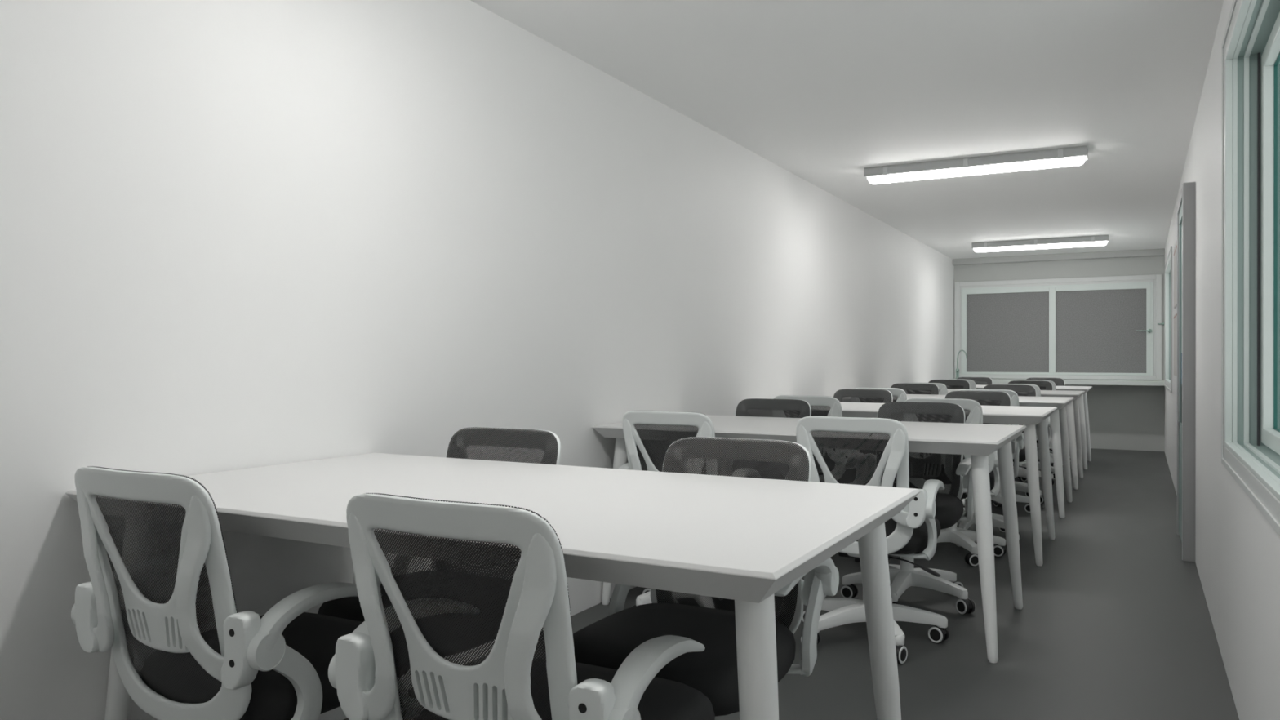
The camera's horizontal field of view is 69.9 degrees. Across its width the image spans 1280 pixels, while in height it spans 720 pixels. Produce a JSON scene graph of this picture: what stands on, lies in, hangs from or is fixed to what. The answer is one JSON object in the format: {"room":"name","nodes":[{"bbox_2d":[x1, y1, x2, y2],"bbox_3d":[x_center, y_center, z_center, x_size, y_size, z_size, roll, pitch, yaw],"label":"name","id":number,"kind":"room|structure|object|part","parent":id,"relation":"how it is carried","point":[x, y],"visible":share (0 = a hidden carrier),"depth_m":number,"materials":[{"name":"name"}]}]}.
{"room":"office workroom","nodes":[
{"label":"office workroom","id":0,"kind":"room"},
{"bbox_2d":[0,0,954,719],"bbox_3d":[0.858,-0.100,5.873,0.140,2.238,12.517,0,0,29],"label":"wall","id":1,"kind":"structure","parent":0,"point":[234,234],"depth_m":2.59,"materials":[{"name":"paint"}]},
{"bbox_2d":[343,446,1239,719],"bbox_3d":[1.902,1.069,5.306,2.518,0.100,12.517,0,0,29],"label":"floor","id":2,"kind":"structure","parent":0,"point":[1113,624],"depth_m":3.43,"materials":[{"name":"plastic"}]},
{"bbox_2d":[71,466,409,719],"bbox_3d":[-0.765,0.608,1.858,0.568,0.830,0.587,0,0,29],"label":"office chair","id":3,"kind":"object","parent":2,"relation":"on","point":[273,664],"visible":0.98,"depth_m":1.65,"materials":[{"name":"white plastic"}]},
{"bbox_3d":[-1.010,0.472,1.908,0.051,0.114,0.318,0,0,32],"label":"armrest","id":4,"kind":"part","parent":3,"relation":"part of","materials":[{"name":"white plastic"}]},
{"bbox_3d":[-0.875,0.427,1.659,0.380,0.466,0.107,0,0,29],"label":"backrest","id":5,"kind":"part","parent":3,"relation":"part of","materials":[{"name":"grey plastic"}]},
{"bbox_3d":[-0.879,0.435,1.653,0.458,0.483,0.121,0,0,29],"label":"frame","id":6,"kind":"part","parent":3,"relation":"part of","materials":[{"name":"white plastic"}]},
{"bbox_3d":[-0.744,0.627,1.902,0.446,0.101,0.438,0,0,29],"label":"seat","id":7,"kind":"part","parent":3,"relation":"part of","materials":[{"name":"grey fabric"}]},
{"bbox_3d":[-0.593,0.472,1.681,0.051,0.114,0.318,0,0,25],"label":"armrest","id":8,"kind":"part","parent":3,"relation":"part of","materials":[{"name":"white plastic"}]},
{"bbox_2d":[317,426,560,718],"bbox_3d":[-0.501,0.608,2.352,0.569,0.830,0.568,0,0,29],"label":"office chair","id":9,"kind":"object","parent":2,"relation":"on","point":[349,607],"visible":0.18,"depth_m":2.52,"materials":[{"name":"black fabric"}]},
{"bbox_3d":[-0.528,0.626,2.297,0.446,0.101,0.438,0,0,29],"label":"seat","id":10,"kind":"part","parent":9,"relation":"part of","materials":[{"name":"grey fabric"}]},
{"bbox_3d":[-0.393,0.434,2.545,0.458,0.483,0.121,0,0,29],"label":"frame","id":11,"kind":"part","parent":9,"relation":"part of","materials":[{"name":"white plastic"}]},
{"bbox_3d":[-0.397,0.426,2.539,0.380,0.466,0.107,0,0,29],"label":"backrest","id":12,"kind":"part","parent":9,"relation":"part of","materials":[{"name":"grey fabric"}]},
{"bbox_2d":[65,453,919,719],"bbox_3d":[-0.305,0.648,1.937,1.573,0.750,0.886,0,0,29],"label":"meeting table","id":13,"kind":"object","parent":2,"relation":"on","point":[743,540],"visible":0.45,"depth_m":1.71,"materials":[{"name":"white laminate"}]},
{"bbox_3d":[-1.113,0.672,1.984,0.120,0.702,0.057,0,0,-16],"label":"leg","id":14,"kind":"part","parent":13,"relation":"part of","materials":[{"name":"white"}]},
{"bbox_3d":[0.172,0.673,1.284,0.057,0.702,0.120,0,0,-16],"label":"leg","id":15,"kind":"part","parent":13,"relation":"part of","materials":[{"name":"white metal"}]},
{"bbox_3d":[0.502,0.672,1.891,0.120,0.702,0.057,0,0,-16],"label":"leg","id":16,"kind":"part","parent":13,"relation":"part of","materials":[{"name":"white metal"}]},
{"bbox_2d":[328,493,715,719],"bbox_3d":[-0.152,0.609,1.524,0.573,0.830,0.587,0,0,29],"label":"office chair","id":17,"kind":"object","parent":2,"relation":"on","point":[509,683],"visible":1,"depth_m":1.31,"materials":[{"name":"white plastic"}]},
{"bbox_3d":[-0.396,0.473,1.574,0.051,0.114,0.318,0,0,32],"label":"armrest","id":18,"kind":"part","parent":17,"relation":"part of","materials":[{"name":"white plastic"}]},
{"bbox_3d":[-0.264,0.436,1.318,0.458,0.483,0.121,0,0,29],"label":"frame","id":19,"kind":"part","parent":17,"relation":"part of","materials":[{"name":"white plastic"}]},
{"bbox_3d":[-0.261,0.427,1.324,0.380,0.466,0.107,0,0,29],"label":"backrest","id":20,"kind":"part","parent":17,"relation":"part of","materials":[{"name":"grey"}]},
{"bbox_3d":[-0.129,0.627,1.567,0.446,0.101,0.438,0,0,29],"label":"seat","id":21,"kind":"part","parent":17,"relation":"part of","materials":[{"name":"grey fabric"}]},
{"bbox_3d":[0.022,0.473,1.346,0.051,0.114,0.318,0,0,25],"label":"armrest","id":22,"kind":"part","parent":17,"relation":"part of","materials":[{"name":"white plastic"}]},
{"bbox_2d":[618,410,759,608],"bbox_3d":[0.224,0.606,3.677,0.570,0.830,0.588,0,0,29],"label":"office chair","id":23,"kind":"object","parent":2,"relation":"on","point":[704,425],"visible":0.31,"depth_m":3.48,"materials":[{"name":"white plastic"}]},
{"bbox_3d":[-0.021,0.470,3.727,0.051,0.114,0.318,0,0,32],"label":"armrest","id":24,"kind":"part","parent":23,"relation":"part of","materials":[{"name":"white plastic"}]},
{"bbox_3d":[0.111,0.433,3.471,0.458,0.483,0.121,0,0,29],"label":"frame","id":25,"kind":"part","parent":23,"relation":"part of","materials":[{"name":"white plastic"}]},
{"bbox_3d":[0.115,0.425,3.477,0.380,0.466,0.107,0,0,29],"label":"backrest","id":26,"kind":"part","parent":23,"relation":"part of","materials":[{"name":"grey plastic"}]},
{"bbox_3d":[0.397,0.470,3.499,0.051,0.114,0.318,0,0,25],"label":"armrest","id":27,"kind":"part","parent":23,"relation":"part of","materials":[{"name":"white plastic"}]},
{"bbox_2d":[573,436,839,716],"bbox_3d":[0.114,0.608,2.017,0.570,0.830,0.565,0,0,29],"label":"office chair","id":28,"kind":"object","parent":2,"relation":"on","point":[606,642],"visible":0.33,"depth_m":2.02,"materials":[{"name":"black fabric"}]},
{"bbox_3d":[0.086,0.627,1.962,0.446,0.101,0.438,0,0,29],"label":"seat","id":29,"kind":"part","parent":28,"relation":"part of","materials":[{"name":"grey fabric"}]},
{"bbox_3d":[0.222,0.435,2.210,0.458,0.483,0.121,0,0,29],"label":"frame","id":30,"kind":"part","parent":28,"relation":"part of","materials":[{"name":"white plastic"}]},
{"bbox_3d":[0.218,0.426,2.204,0.380,0.466,0.107,0,0,29],"label":"backrest","id":31,"kind":"part","parent":28,"relation":"part of","materials":[{"name":"grey fabric"}]},
{"bbox_3d":[0.353,0.472,1.955,0.051,0.114,0.318,0,0,32],"label":"armrest","id":32,"kind":"part","parent":28,"relation":"part of","materials":[{"name":"white plastic"}]},
{"bbox_2d":[716,398,822,580],"bbox_3d":[0.524,0.605,4.232,0.570,0.830,0.587,0,0,29],"label":"office chair","id":33,"kind":"object","parent":2,"relation":"on","point":[803,407],"visible":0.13,"depth_m":4.46,"materials":[{"name":"white plastic"}]},
{"bbox_3d":[0.637,0.432,4.437,0.458,0.483,0.121,0,0,29],"label":"frame","id":34,"kind":"part","parent":33,"relation":"part of","materials":[{"name":"white plastic"}]},
{"bbox_3d":[0.634,0.423,4.431,0.380,0.466,0.107,0,0,29],"label":"backrest","id":35,"kind":"part","parent":33,"relation":"part of","materials":[{"name":"grey fabric"}]},
{"bbox_2d":[592,414,1026,662],"bbox_3d":[0.706,0.646,3.794,1.573,0.750,0.886,0,0,29],"label":"meeting table","id":36,"kind":"object","parent":2,"relation":"on","point":[979,441],"visible":0.7,"depth_m":3.44,"materials":[{"name":"white"}]},
{"bbox_3d":[-0.102,0.670,3.841,0.120,0.702,0.057,0,0,-16],"label":"leg","id":37,"kind":"part","parent":36,"relation":"part of","materials":[{"name":"white metal"}]},
{"bbox_3d":[1.183,0.671,3.141,0.057,0.702,0.120,0,0,-16],"label":"leg","id":38,"kind":"part","parent":36,"relation":"part of","materials":[{"name":"white metal"}]},
{"bbox_3d":[1.513,0.670,3.748,0.120,0.702,0.057,0,0,-16],"label":"leg","id":39,"kind":"part","parent":36,"relation":"part of","materials":[{"name":"white metal"}]},
{"bbox_2d":[772,395,857,484],"bbox_3d":[1.010,0.604,5.124,0.573,0.830,0.588,0,0,29],"label":"office chair","id":40,"kind":"object","parent":2,"relation":"on","point":[824,403],"visible":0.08,"depth_m":4.85,"materials":[{"name":"white plastic"}]},
{"bbox_3d":[0.902,0.423,4.923,0.380,0.466,0.107,0,0,29],"label":"backrest","id":41,"kind":"part","parent":40,"relation":"part of","materials":[{"name":"grey plastic"}]},
{"bbox_3d":[1.034,0.623,5.166,0.446,0.101,0.438,0,0,29],"label":"seat","id":42,"kind":"part","parent":40,"relation":"part of","materials":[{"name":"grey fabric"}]},
{"bbox_2d":[818,388,893,454],"bbox_3d":[1.311,0.604,5.677,0.570,0.830,0.587,0,0,29],"label":"office chair","id":43,"kind":"object","parent":2,"relation":"on","point":[886,395],"visible":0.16,"depth_m":5.91,"materials":[{"name":"black fabric"}]},
{"bbox_3d":[1.424,0.430,5.882,0.458,0.483,0.121,0,0,29],"label":"frame","id":44,"kind":"part","parent":43,"relation":"part of","materials":[{"name":"white plastic"}]},
{"bbox_2d":[795,415,948,663],"bbox_3d":[0.840,0.607,3.342,0.568,0.830,0.587,0,0,29],"label":"office chair","id":45,"kind":"object","parent":2,"relation":"on","point":[915,528],"visible":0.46,"depth_m":3.12,"materials":[{"name":"white plastic"}]},
{"bbox_3d":[0.778,0.670,3.233,0.090,0.054,0.139,0,0,29],"label":"stem","id":46,"kind":"part","parent":45,"relation":"part of","materials":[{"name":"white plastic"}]},
{"bbox_3d":[0.729,0.425,3.143,0.380,0.466,0.107,0,0,29],"label":"backrest","id":47,"kind":"part","parent":45,"relation":"part of","materials":[{"name":"grey plastic"}]},
{"bbox_3d":[0.726,0.434,3.137,0.458,0.483,0.121,0,0,29],"label":"frame","id":48,"kind":"part","parent":45,"relation":"part of","materials":[{"name":"white plastic"}]},
{"bbox_3d":[0.861,0.625,3.385,0.446,0.101,0.438,0,0,29],"label":"seat","id":49,"kind":"part","parent":45,"relation":"part of","materials":[{"name":"grey fabric"}]},
{"bbox_3d":[0.903,0.692,3.153,0.008,0.014,0.185,0,0,-28],"label":"height lever","id":50,"kind":"part","parent":45,"relation":"part of","materials":[{"name":"black plastic"}]},
{"bbox_3d":[1.012,0.471,3.164,0.051,0.114,0.318,0,0,25],"label":"armrest","id":51,"kind":"part","parent":45,"relation":"part of","materials":[{"name":"white plastic"}]},
{"bbox_2d":[850,387,906,487],"bbox_3d":[1.749,0.603,6.478,0.570,0.830,0.588,0,0,29],"label":"office chair","id":52,"kind":"object","parent":2,"relation":"on","point":[900,393],"visible":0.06,"depth_m":6.18,"materials":[{"name":"white plastic"}]},
{"bbox_3d":[1.640,0.421,6.278,0.380,0.466,0.107,0,0,29],"label":"backrest","id":53,"kind":"part","parent":52,"relation":"part of","materials":[{"name":"grey fabric"}]},
{"bbox_3d":[1.636,0.430,6.272,0.458,0.483,0.121,0,0,29],"label":"frame","id":54,"kind":"part","parent":52,"relation":"part of","materials":[{"name":"white plastic"}]},
{"bbox_2d":[747,402,1057,566],"bbox_3d":[1.493,0.644,5.240,1.573,0.750,0.886,0,0,29],"label":"meeting table","id":55,"kind":"object","parent":2,"relation":"on","point":[1028,416],"visible":0.41,"depth_m":4.70,"materials":[{"name":"white"}]},
{"bbox_3d":[1.970,0.669,4.587,0.057,0.702,0.120,0,0,-16],"label":"leg","id":56,"kind":"part","parent":55,"relation":"part of","materials":[{"name":"white"}]},
{"bbox_3d":[2.300,0.669,5.193,0.120,0.702,0.057,0,0,-16],"label":"leg","id":57,"kind":"part","parent":55,"relation":"part of","materials":[{"name":"white"}]},
{"bbox_2d":[840,401,975,614],"bbox_3d":[1.140,0.606,3.896,0.573,0.830,0.588,0,0,29],"label":"office chair","id":58,"kind":"object","parent":2,"relation":"on","point":[949,505],"visible":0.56,"depth_m":3.95,"materials":[{"name":"white plastic"}]},
{"bbox_3d":[0.966,0.470,4.074,0.051,0.114,0.318,0,0,25],"label":"armrest","id":59,"kind":"part","parent":58,"relation":"part of","materials":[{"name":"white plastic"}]},
{"bbox_3d":[1.248,0.424,4.096,0.380,0.466,0.107,0,0,29],"label":"backrest","id":60,"kind":"part","parent":58,"relation":"part of","materials":[{"name":"grey"}]},
{"bbox_3d":[1.252,0.433,4.102,0.458,0.483,0.121,0,0,29],"label":"frame","id":61,"kind":"part","parent":58,"relation":"part of","materials":[{"name":"white plastic"}]},
{"bbox_3d":[1.117,0.625,3.854,0.446,0.101,0.438,0,0,29],"label":"seat","id":62,"kind":"part","parent":58,"relation":"part of","materials":[{"name":"grey fabric"}]},
{"bbox_3d":[1.383,0.470,3.847,0.051,0.114,0.318,0,0,32],"label":"armrest","id":63,"kind":"part","parent":58,"relation":"part of","materials":[{"name":"white plastic"}]},
{"bbox_2d":[890,383,941,484],"bbox_3d":[2.050,0.602,7.032,0.573,0.830,0.588,0,0,29],"label":"office chair","id":64,"kind":"object","parent":2,"relation":"on","point":[911,388],"visible":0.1,"depth_m":7.25,"materials":[{"name":"white plastic"}]},
{"bbox_3d":[2.159,0.420,7.231,0.380,0.466,0.107,0,0,29],"label":"backrest","id":65,"kind":"part","parent":64,"relation":"part of","materials":[{"name":"grey fabric"}]},
{"bbox_3d":[2.162,0.429,7.238,0.458,0.483,0.121,0,0,29],"label":"frame","id":66,"kind":"part","parent":64,"relation":"part of","materials":[{"name":"white plastic"}]},
{"bbox_2d":[902,382,947,395],"bbox_3d":[2.458,0.601,7.784,0.573,0.830,0.588,0,0,29],"label":"office chair","id":67,"kind":"object","parent":2,"relation":"on","point":[943,390],"visible":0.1,"depth_m":7.47,"materials":[{"name":"white plastic"}]},
{"bbox_2d":[928,379,969,389],"bbox_3d":[2.761,0.601,8.337,0.573,0.830,0.586,0,0,29],"label":"office chair","id":68,"kind":"object","parent":2,"relation":"on","point":[965,384],"visible":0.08,"depth_m":8.55,"materials":[{"name":"black fabric"}]},
{"bbox_2d":[902,397,1005,566],"bbox_3d":[1.625,0.605,4.789,0.573,0.830,0.588,0,0,29],"label":"office chair","id":69,"kind":"object","parent":2,"relation":"on","point":[966,539],"visible":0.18,"depth_m":4.57,"materials":[{"name":"white plastic"}]},
{"bbox_3d":[1.513,0.432,4.582,0.458,0.483,0.121,0,0,29],"label":"frame","id":70,"kind":"part","parent":69,"relation":"part of","materials":[{"name":"white plastic"}]},
{"bbox_3d":[1.516,0.423,4.588,0.380,0.466,0.107,0,0,29],"label":"backrest","id":71,"kind":"part","parent":69,"relation":"part of","materials":[{"name":"grey"}]},
{"bbox_3d":[1.648,0.623,4.831,0.446,0.101,0.438,0,0,29],"label":"seat","id":72,"kind":"part","parent":69,"relation":"part of","materials":[{"name":"grey fabric"}]},
{"bbox_3d":[1.799,0.469,4.610,0.051,0.114,0.318,0,0,25],"label":"armrest","id":73,"kind":"part","parent":69,"relation":"part of","materials":[{"name":"white plastic"}]},
{"bbox_2d":[940,378,976,389],"bbox_3d":[3.173,0.600,9.095,0.573,0.830,0.586,0,0,29],"label":"office chair","id":74,"kind":"object","parent":2,"relation":"on","point":[972,384],"visible":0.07,"depth_m":8.79,"materials":[{"name":"white plastic"}]},
{"bbox_2d":[844,394,1074,518],"bbox_3d":[2.231,0.643,6.595,1.573,0.750,0.886,0,0,29],"label":"meeting table","id":75,"kind":"object","parent":2,"relation":"on","point":[1058,419],"visible":0.51,"depth_m":5.97,"materials":[{"name":"white"}]},
{"bbox_3d":[2.708,0.668,5.942,0.057,0.702,0.120,0,0,-16],"label":"leg","id":76,"kind":"part","parent":75,"relation":"part of","materials":[{"name":"white"}]},
{"bbox_3d":[3.038,0.667,6.548,0.120,0.702,0.057,0,0,-16],"label":"leg","id":77,"kind":"part","parent":75,"relation":"part of","materials":[{"name":"white metal"}]},
{"bbox_2d":[955,377,992,385],"bbox_3d":[3.476,0.599,9.649,0.573,0.830,0.588,0,0,29],"label":"office chair","id":78,"kind":"object","parent":2,"relation":"on","point":[987,380],"visible":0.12,"depth_m":9.85,"materials":[{"name":"white plastic"}]},
{"bbox_2d":[944,391,1023,540],"bbox_3d":[1.925,0.604,5.343,0.568,0.830,0.588,0,0,29],"label":"office chair","id":79,"kind":"object","parent":2,"relation":"on","point":[999,398],"visible":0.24,"depth_m":5.48,"materials":[{"name":"white plastic"}]},
{"bbox_3d":[2.039,0.431,5.548,0.458,0.483,0.121,0,0,29],"label":"frame","id":80,"kind":"part","parent":79,"relation":"part of","materials":[{"name":"white plastic"}]},
{"bbox_3d":[2.035,0.422,5.542,0.380,0.466,0.107,0,0,29],"label":"backrest","id":81,"kind":"part","parent":79,"relation":"part of","materials":[{"name":"grey plastic"}]},
{"bbox_3d":[2.171,0.468,5.292,0.051,0.114,0.318,0,0,32],"label":"armrest","id":82,"kind":"part","parent":79,"relation":"part of","materials":[{"name":"white plastic"}]},
{"bbox_2d":[959,389,1030,512],"bbox_3d":[2.362,0.603,6.144,0.573,0.830,0.587,0,0,29],"label":"office chair","id":83,"kind":"object","parent":2,"relation":"on","point":[1014,397],"visible":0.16,"depth_m":5.95,"materials":[{"name":"white plastic"}]},
{"bbox_3d":[2.251,0.430,5.938,0.458,0.483,0.121,0,0,29],"label":"frame","id":84,"kind":"part","parent":83,"relation":"part of","materials":[{"name":"white plastic"}]},
{"bbox_3d":[2.386,0.622,6.186,0.446,0.101,0.438,0,0,29],"label":"seat","id":85,"kind":"part","parent":83,"relation":"part of","materials":[{"name":"grey fabric"}]},
{"bbox_2d":[916,388,1084,489],"bbox_3d":[2.941,0.641,7.900,1.573,0.750,0.886,0,0,29],"label":"meeting table","id":86,"kind":"object","parent":2,"relation":"on","point":[1072,408],"visible":0.42,"depth_m":7.25,"materials":[{"name":"white laminate"}]},
{"bbox_3d":[3.419,0.666,7.247,0.057,0.702,0.120,0,0,-16],"label":"leg","id":87,"kind":"part","parent":86,"relation":"part of","materials":[{"name":"white metal"}]},
{"bbox_3d":[3.749,0.665,7.853,0.120,0.702,0.057,0,0,-16],"label":"leg","id":88,"kind":"part","parent":86,"relation":"part of","materials":[{"name":"white metal"}]},
{"bbox_2d":[982,384,1044,503],"bbox_3d":[2.665,0.603,6.697,0.572,0.830,0.588,0,0,29],"label":"office chair","id":89,"kind":"object","parent":2,"relation":"on","point":[1020,486],"visible":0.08,"depth_m":6.86,"materials":[{"name":"white plastic"}]},
{"bbox_3d":[2.773,0.420,6.897,0.380,0.466,0.107,0,0,29],"label":"backrest","id":90,"kind":"part","parent":89,"relation":"part of","materials":[{"name":"grey"}]},
{"bbox_3d":[2.777,0.429,6.903,0.458,0.483,0.121,0,0,29],"label":"frame","id":91,"kind":"part","parent":89,"relation":"part of","materials":[{"name":"white plastic"}]},
{"bbox_2d":[948,384,1092,469],"bbox_3d":[3.656,0.640,9.213,1.573,0.750,0.886,0,0,29],"label":"meeting table","id":92,"kind":"object","parent":2,"relation":"on","point":[1082,399],"visible":0.47,"depth_m":8.56,"materials":[{"name":"white wood"}]},
{"bbox_3d":[4.134,0.664,8.560,0.057,0.702,0.120,0,0,-16],"label":"leg","id":93,"kind":"part","parent":92,"relation":"part of","materials":[{"name":"white metal"}]},
{"bbox_3d":[4.464,0.664,9.166,0.120,0.702,0.057,0,0,-16],"label":"leg","id":94,"kind":"part","parent":92,"relation":"part of","materials":[{"name":"white metal"}]},
{"bbox_2d":[993,383,1054,484],"bbox_3d":[3.077,0.602,7.453,0.570,0.830,0.600,0,0,29],"label":"office chair","id":95,"kind":"object","parent":2,"relation":"on","point":[1022,473],"visible":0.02,"depth_m":7.23,"materials":[{"name":"white plastic"}]},
{"bbox_3d":[2.962,0.429,7.242,0.458,0.483,0.121,0,0,29],"label":"frame","id":96,"kind":"part","parent":95,"relation":"part of","materials":[{"name":"white plastic"}]},
{"bbox_2d":[1007,380,1055,479],"bbox_3d":[3.376,0.601,8.002,0.573,0.830,0.588,0,0,29],"label":"office chair","id":97,"kind":"object","parent":2,"relation":"on","point":[1044,385],"visible":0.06,"depth_m":8.18,"materials":[{"name":"white plastic"}]},
{"bbox_3d":[3.487,0.428,8.208,0.458,0.483,0.121,0,0,29],"label":"frame","id":98,"kind":"part","parent":97,"relation":"part of","materials":[{"name":"white plastic"}]},
{"bbox_3d":[3.484,0.419,8.202,0.380,0.466,0.107,0,0,29],"label":"backrest","id":99,"kind":"part","parent":97,"relation":"part of","materials":[{"name":"grey fabric"}]},
{"bbox_2d":[1017,379,1062,466],"bbox_3d":[3.788,0.600,8.761,0.573,0.830,0.587,0,0,29],"label":"office chair","id":100,"kind":"object","parent":2,"relation":"on","point":[1053,384],"visible":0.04,"depth_m":8.51,"materials":[{"name":"white plastic"}]},
{"bbox_3d":[3.676,0.427,8.555,0.458,0.483,0.121,0,0,29],"label":"frame","id":101,"kind":"part","parent":100,"relation":"part of","materials":[{"name":"white plastic"}]},
{"bbox_2d":[1026,377,1071,462],"bbox_3d":[4.089,0.599,9.316,0.569,0.830,0.586,0,0,29],"label":"office chair","id":102,"kind":"object","parent":2,"relation":"on","point":[1060,382],"visible":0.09,"depth_m":9.49,"materials":[{"name":"white plastic"}]},
{"bbox_3d":[4.202,0.426,9.521,0.458,0.483,0.121,0,0,29],"label":"frame","id":103,"kind":"part","parent":102,"relation":"part of","materials":[{"name":"white plastic"}]},
{"bbox_3d":[4.199,0.417,9.515,0.380,0.466,0.107,0,0,29],"label":"backrest","id":104,"kind":"part","parent":102,"relation":"part of","materials":[{"name":"grey plastic"}]},
{"bbox_2d":[470,0,1223,258],"bbox_3d":[1.902,-1.269,5.303,2.518,0.100,12.517,0,0,29],"label":"ceiling","id":105,"kind":"structure","parent":0,"point":[824,91],"depth_m":4.07,"materials":[{"name":"paint"}]},
{"bbox_2d":[863,145,1088,184],"bbox_3d":[2.011,-1.171,5.564,1.270,0.096,0.148,0,0,29],"label":"ceiling light","id":106,"kind":"object","parent":105,"relation":"attached to","point":[1070,156],"visible":1,"depth_m":5.49,"materials":[{"name":"grey plastic"}]},
{"bbox_2d":[971,235,1108,252],"bbox_3d":[4.053,-1.176,9.315,1.270,0.096,0.148,0,0,29],"label":"ceiling light","id":107,"kind":"object","parent":105,"relation":"attached to","point":[1100,240],"visible":1,"depth_m":9.25,"materials":[{"name":"white plastic"}]},
{"bbox_2d":[973,240,1106,252],"bbox_3d":[4.053,-1.151,9.315,1.242,0.047,0.108,0,0,29],"label":"diffuser","id":108,"kind":"object","parent":107,"relation":"attached to","point":[1020,245],"depth_m":9.30,"materials":[{"name":"white plastic"}]},
{"bbox_2d":[954,255,1164,451],"bbox_3d":[4.861,-0.106,10.740,2.238,2.238,0.140,0,0,29],"label":"wall","id":109,"kind":"structure","parent":0,"point":[1122,417],"depth_m":10.38,"materials":[{"name":"paint"}]},
{"bbox_2d":[954,274,1161,380],"bbox_3d":[4.810,-0.363,10.663,2.200,1.172,0.124,0,0,29],"label":"window","id":110,"kind":"structure","parent":109,"relation":"in","point":[1090,327],"depth_m":10.63,"materials":[{"name":"white"}]},
{"bbox_3d":[4.374,-0.326,10.912,0.921,0.946,0.008,0,0,29],"label":"frosted pane","id":111,"kind":"part","parent":110,"relation":"part of","materials":[{"name":"grey glass"}]},
{"bbox_3d":[5.245,-0.326,10.437,0.926,0.946,0.008,0,0,29],"label":"frosted pane","id":112,"kind":"part","parent":110,"relation":"part of","materials":[{"name":"grey glass"}]},
{"bbox_3d":[5.608,-0.324,10.185,0.150,0.044,0.048,0,0,29],"label":"handle","id":113,"kind":"part","parent":110,"relation":"part of","materials":[{"name":"silver metal"}]},
{"bbox_2d":[952,248,1164,265],"bbox_3d":[4.803,-1.190,10.633,2.238,0.070,0.100,0,0,29],"label":"trim","id":114,"kind":"structure","parent":109,"relation":"attached to","point":[1148,252],"depth_m":10.56,"materials":[{"name":"grey paint"}]},
{"bbox_2d":[952,378,1164,386],"bbox_3d":[4.720,0.251,10.482,2.234,0.048,0.446,0,0,29],"label":"countertop","id":115,"kind":"structure","parent":109,"relation":"attached to","point":[1084,382],"depth_m":10.04,"materials":[{"name":"white"}]},
{"bbox_2d":[955,350,967,378],"bbox_3d":[3.818,0.053,10.921,0.135,0.346,0.094,0,0,-7],"label":"tap","id":116,"kind":"object","parent":115,"relation":"on","point":[957,369],"visible":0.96,"depth_m":10.93,"materials":[{"name":"silver metal"}]},
{"bbox_2d":[955,368,959,378],"bbox_3d":[3.780,0.164,10.916,0.052,0.125,0.102,0,0,29],"label":"tap","id":117,"kind":"object","parent":116,"relation":"on","point":[957,370],"depth_m":10.92,"materials":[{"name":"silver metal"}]},
{"bbox_3d":[3.838,-0.002,10.913,0.118,0.236,0.014,0,0,29],"label":"spout","id":118,"kind":"part","parent":116,"relation":"part of","materials":[{"name":"silver metal"}]},
{"bbox_2d":[1164,0,1279,719],"bbox_3d":[2.946,-0.099,4.737,0.140,2.238,12.517,0,0,29],"label":"wall","id":119,"kind":"structure","parent":0,"point":[1237,549],"depth_m":3.23,"materials":[{"name":"paint"}]},
{"bbox_2d":[1157,245,1172,392],"bbox_3d":[5.053,-0.350,8.703,0.231,1.254,2.044,0,0,29],"label":"window","id":120,"kind":"structure","parent":119,"relation":"in","point":[1168,266],"depth_m":9.54,"materials":[{"name":"white"}]},
{"bbox_3d":[5.053,-0.350,8.703,0.065,1.130,1.920,0,0,29],"label":"frame","id":121,"kind":"part","parent":120,"relation":"part of","materials":[{"name":"white metal"}]},
{"bbox_3d":[5.026,-0.350,8.717,0.013,1.254,2.044,0,0,29],"label":"casing","id":122,"kind":"part","parent":120,"relation":"part of","materials":[{"name":"white"}]},
{"bbox_2d":[1173,240,1177,308],"bbox_3d":[3.993,-0.632,6.820,0.014,0.460,0.700,0,0,29],"label":"notice","id":123,"kind":"object","parent":119,"relation":"attached to","point":[1175,245],"visible":0.65,"depth_m":6.75,"materials":[{"name":"white paper"}]},
{"bbox_2d":[1173,312,1177,376],"bbox_3d":[3.993,-0.112,6.821,0.014,0.460,0.700,0,0,29],"label":"notice","id":124,"kind":"object","parent":119,"relation":"attached to","point":[1175,314],"visible":0.7,"depth_m":6.71,"materials":[{"name":"white paper"}]},
{"bbox_2d":[1177,182,1195,562],"bbox_3d":[3.034,0.060,4.958,0.196,1.919,0.830,0,0,29],"label":"door","id":125,"kind":"structure","parent":119,"relation":"in","point":[1186,206],"depth_m":4.63,"materials":[{"name":"grey"}]},
{"bbox_3d":[2.968,-0.410,4.993,0.006,0.740,0.610,0,0,29],"label":"pane","id":126,"kind":"part","parent":125,"relation":"part of","materials":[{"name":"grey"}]},
{"bbox_3d":[2.968,0.050,4.994,0.006,0.180,0.610,0,0,29],"label":"pane","id":127,"kind":"part","parent":125,"relation":"part of","materials":[{"name":"grey glass"}]},
{"bbox_3d":[2.968,0.250,4.994,0.006,0.220,0.610,0,0,29],"label":"pane","id":128,"kind":"part","parent":125,"relation":"part of","materials":[{"name":"grey glass"}]},
{"bbox_2d":[1221,0,1279,535],"bbox_3d":[1.341,-0.349,1.803,0.153,1.379,2.674,0,0,29],"label":"window","id":129,"kind":"structure","parent":119,"relation":"in","point":[1251,42],"depth_m":2.91,"materials":[{"name":"white"}]},
{"bbox_3d":[1.668,-0.349,2.323,0.028,1.223,1.287,0,0,29],"label":"sash","id":130,"kind":"part","parent":129,"relation":"part of","materials":[{"name":"white"}]},
{"bbox_3d":[1.690,-0.349,2.311,0.004,1.123,1.187,0,0,29],"label":"glass pane","id":131,"kind":"part","parent":129,"relation":"part of","materials":[{"name":"green"}]}
]}

